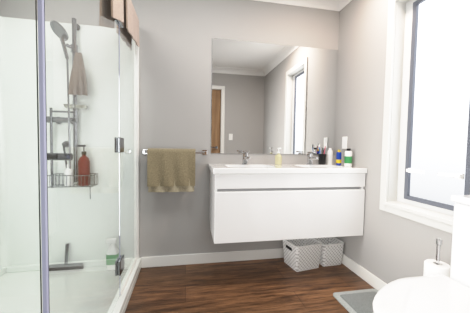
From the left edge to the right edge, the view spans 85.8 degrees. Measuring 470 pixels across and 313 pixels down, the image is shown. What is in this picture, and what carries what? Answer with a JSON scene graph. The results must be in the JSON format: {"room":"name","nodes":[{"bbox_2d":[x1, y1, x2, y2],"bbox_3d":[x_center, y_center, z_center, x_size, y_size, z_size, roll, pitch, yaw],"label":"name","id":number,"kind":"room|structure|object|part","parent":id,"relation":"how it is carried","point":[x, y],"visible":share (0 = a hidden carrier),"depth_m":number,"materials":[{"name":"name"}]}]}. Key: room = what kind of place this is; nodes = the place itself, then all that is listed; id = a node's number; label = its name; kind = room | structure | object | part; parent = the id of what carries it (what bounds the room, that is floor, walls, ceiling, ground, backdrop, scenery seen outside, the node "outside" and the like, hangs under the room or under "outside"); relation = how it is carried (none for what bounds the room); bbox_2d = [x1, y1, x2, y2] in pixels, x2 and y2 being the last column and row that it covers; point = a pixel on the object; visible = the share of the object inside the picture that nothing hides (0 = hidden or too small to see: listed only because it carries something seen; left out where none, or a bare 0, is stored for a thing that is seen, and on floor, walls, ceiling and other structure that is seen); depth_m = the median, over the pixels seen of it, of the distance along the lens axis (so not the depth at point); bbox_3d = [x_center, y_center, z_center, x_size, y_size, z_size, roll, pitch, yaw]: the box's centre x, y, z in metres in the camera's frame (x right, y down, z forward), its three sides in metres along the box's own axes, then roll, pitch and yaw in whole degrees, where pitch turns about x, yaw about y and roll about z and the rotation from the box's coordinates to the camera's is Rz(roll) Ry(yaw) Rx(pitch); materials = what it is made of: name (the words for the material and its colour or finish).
{"room":"bathroom","nodes":[
{"label":"bathroom","id":0,"kind":"room"},
{"bbox_2d":[37,0,338,257],"bbox_3d":[-0.410,-0.260,2.216,3.004,2.400,0.120,1,3,-11],"label":"wall","id":1,"kind":"structure","parent":0,"point":[175,70],"depth_m":2.16,"materials":[{"name":"grey paint"}]},
{"bbox_2d":[142,148,206,191],"bbox_3d":[-0.495,0.111,2.098,0.534,0.356,0.112,1,3,-11],"label":"towel rail","id":2,"kind":"object","parent":1,"relation":"attached to","point":[170,169],"visible":1,"depth_m":2.05,"materials":[{"name":"beige fabric"}]},
{"bbox_2d":[141,248,283,267],"bbox_3d":[0.074,0.901,2.298,1.761,0.090,0.012,1,3,-11],"label":"baseboard","id":3,"kind":"structure","parent":1,"relation":"attached to","point":[174,260],"depth_m":2.24,"materials":[{"name":"white"}]},
{"bbox_2d":[211,38,337,154],"bbox_3d":[0.380,-0.514,2.289,1.184,0.984,0.005,1,3,-11],"label":"mirror","id":4,"kind":"object","parent":1,"relation":"attached to","point":[268,98],"visible":1,"depth_m":2.28,"materials":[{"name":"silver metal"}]},
{"bbox_2d":[208,151,366,243],"bbox_3d":[0.397,0.287,2.098,1.209,0.652,0.462,1,3,-11],"label":"bathroom vanity","id":5,"kind":"object","parent":1,"relation":"attached to","point":[260,202],"visible":1,"depth_m":1.89,"materials":[{"name":"white wood"}]},
{"bbox_2d":[275,148,281,164],"bbox_3d":[0.381,-0.004,2.208,0.060,0.146,0.070,1,3,-11],"label":"soap dispenser","id":6,"kind":"object","parent":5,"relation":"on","point":[278,158],"visible":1,"depth_m":2.19,"materials":[{"name":"yellow plastic"}]},
{"bbox_2d":[318,143,326,163],"bbox_3d":[0.801,-0.025,2.323,0.074,0.192,0.072,1,3,-11],"label":"toothbrush cup","id":7,"kind":"object","parent":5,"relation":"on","point":[322,158],"visible":1,"depth_m":2.30,"materials":[{"name":"black plastic"}]},
{"bbox_2d":[327,148,332,163],"bbox_3d":[0.876,-0.003,2.333,0.048,0.150,0.047,1,3,-11],"label":"bottle","id":8,"kind":"object","parent":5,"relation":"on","point":[329,156],"visible":1,"depth_m":2.31,"materials":[{"name":"white plastic"}]},
{"bbox_2d":[336,150,341,164],"bbox_3d":[0.918,0.010,2.235,0.046,0.135,0.045,1,3,-11],"label":"bottle","id":9,"kind":"object","parent":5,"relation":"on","point":[338,157],"visible":1,"depth_m":2.22,"materials":[{"name":"blue plastic"}]},
{"bbox_2d":[344,148,351,166],"bbox_3d":[0.957,0.007,2.135,0.062,0.150,0.061,1,3,-11],"label":"bottle","id":10,"kind":"object","parent":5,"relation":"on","point":[348,157],"visible":1,"depth_m":2.11,"materials":[{"name":"white plastic"}]},
{"bbox_2d":[254,0,338,10],"bbox_3d":[-0.370,-1.411,2.061,2.764,0.087,0.091,1,3,-11],"label":"crown molding","id":11,"kind":"structure","parent":1,"relation":"attached to","point":[332,5],"depth_m":2.30,"materials":[{"name":"white paint"}]},
{"bbox_2d":[125,258,374,312],"bbox_3d":[-0.202,1.026,1.073,3.004,0.060,2.564,1,3,-11],"label":"floor","id":12,"kind":"structure","parent":0,"point":[277,285],"depth_m":1.86,"materials":[{"name":"brown wood"}]},
{"bbox_2d":[0,0,140,312],"bbox_3d":[-1.129,-0.187,1.295,1.004,2.309,1.422,1,3,-11],"label":"shower","id":13,"kind":"object","parent":12,"relation":"on","point":[69,156],"visible":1,"depth_m":0.88,"materials":[{"name":"clear glass"}]},
{"bbox_2d":[97,0,139,50],"bbox_3d":[-0.714,-0.870,1.615,0.077,0.402,0.720,1,3,-11],"label":"towel","id":14,"kind":"object","parent":13,"relation":"hanging from","point":[121,18],"depth_m":1.56,"materials":[{"name":"beige fabric"}]},
{"bbox_2d":[283,238,321,271],"bbox_3d":[0.587,0.847,2.238,0.271,0.219,0.246,0,3,-21],"label":"basket","id":15,"kind":"object","parent":12,"relation":"on","point":[301,255],"visible":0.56,"depth_m":2.15,"materials":[{"name":"white plastic"}]},
{"bbox_2d":[314,237,343,266],"bbox_3d":[0.840,0.858,2.312,0.221,0.199,0.221,0,3,-14],"label":"basket","id":16,"kind":"object","parent":12,"relation":"on","point":[331,251],"visible":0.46,"depth_m":2.22,"materials":[{"name":"white plastic"}]},
{"bbox_2d":[333,289,378,312],"bbox_3d":[0.905,0.984,1.607,0.360,0.012,0.460,1,3,-11],"label":"bath mat","id":17,"kind":"object","parent":12,"relation":"on","point":[358,301],"visible":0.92,"depth_m":1.72,"materials":[{"name":"grey fabric"}]},
{"bbox_2d":[372,195,469,312],"bbox_3d":[0.862,0.598,0.999,0.704,0.837,0.396,1,3,-11],"label":"toilet","id":18,"kind":"object","parent":12,"relation":"on","point":[439,293],"visible":1,"depth_m":1.08,"materials":[{"name":"white ceramic"}]},
{"bbox_3d":[0.767,0.591,0.981,0.510,0.051,0.396,1,3,-11],"label":"seat lid","id":19,"kind":"part","parent":18,"relation":"part of","materials":[{"name":"white"}]},
{"bbox_2d":[423,238,450,277],"bbox_3d":[1.037,0.711,1.305,0.150,0.589,0.150,1,3,-11],"label":"toilet brush","id":20,"kind":"object","parent":12,"relation":"on","point":[437,266],"visible":0.21,"depth_m":1.29,"materials":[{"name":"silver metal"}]},
{"bbox_2d":[334,0,451,283],"bbox_3d":[1.246,-0.187,1.230,0.120,2.400,2.444,1,3,-11],"label":"wall","id":21,"kind":"structure","parent":0,"point":[386,247],"depth_m":1.94,"materials":[{"name":"grey paint"}]},
{"bbox_2d":[338,0,351,10],"bbox_3d":[1.152,-1.346,1.217,0.091,0.087,2.324,1,3,-11],"label":"crown molding","id":22,"kind":"structure","parent":21,"relation":"attached to","point":[343,4],"depth_m":2.29,"materials":[{"name":"white paint"}]},
{"bbox_2d":[342,136,347,148],"bbox_3d":[0.979,-0.123,2.261,0.012,0.110,0.070,1,3,-11],"label":"electrical outlet","id":23,"kind":"object","parent":21,"relation":"attached to","point":[344,142],"visible":0.88,"depth_m":2.26,"materials":[{"name":"white plastic"}]},
{"bbox_2d":[341,254,386,289],"bbox_3d":[1.151,0.963,1.323,0.012,0.090,2.312,1,3,-11],"label":"baseboard","id":24,"kind":"structure","parent":21,"relation":"attached to","point":[371,279],"depth_m":2.00,"materials":[{"name":"white"}]},
{"bbox_2d":[388,0,409,200],"bbox_3d":[1.179,-0.363,1.497,0.085,1.385,0.560,1,3,-11],"label":"window frame","id":25,"kind":"structure","parent":21,"relation":"in","point":[397,95],"depth_m":1.75,"materials":[{"name":"white"}]},
{"bbox_2d":[397,0,469,215],"bbox_3d":[1.212,-0.355,1.504,0.087,1.370,0.530,1,3,-11],"label":"window","id":26,"kind":"structure","parent":25,"relation":"attached to","point":[441,108],"depth_m":1.53,"materials":[{"name":"clear glass"}]},
{"bbox_3d":[1.179,0.099,1.513,0.034,0.030,0.337,1,3,-11],"label":"window handles","id":27,"kind":"part","parent":26,"relation":"part of","materials":[{"name":"white"}]},
{"bbox_3d":[1.221,-0.355,1.506,0.038,1.306,0.406,1,3,-11],"label":"window sash","id":28,"kind":"part","parent":26,"relation":"part of","materials":[{"name":"grey metal"}]},
{"bbox_2d":[379,0,452,233],"bbox_3d":[1.128,-0.348,1.488,0.018,1.495,0.640,1,3,-11],"label":"window trim","id":29,"kind":"structure","parent":21,"relation":"in","point":[388,112],"depth_m":1.76,"materials":[{"name":"white"}]},
{"bbox_2d":[383,201,452,225],"bbox_3d":[1.152,0.341,1.526,0.115,0.025,0.550,1,3,-11],"label":"window sill","id":30,"kind":"structure","parent":21,"relation":"in","point":[434,215],"depth_m":1.51,"materials":[{"name":"white"}]}
]}

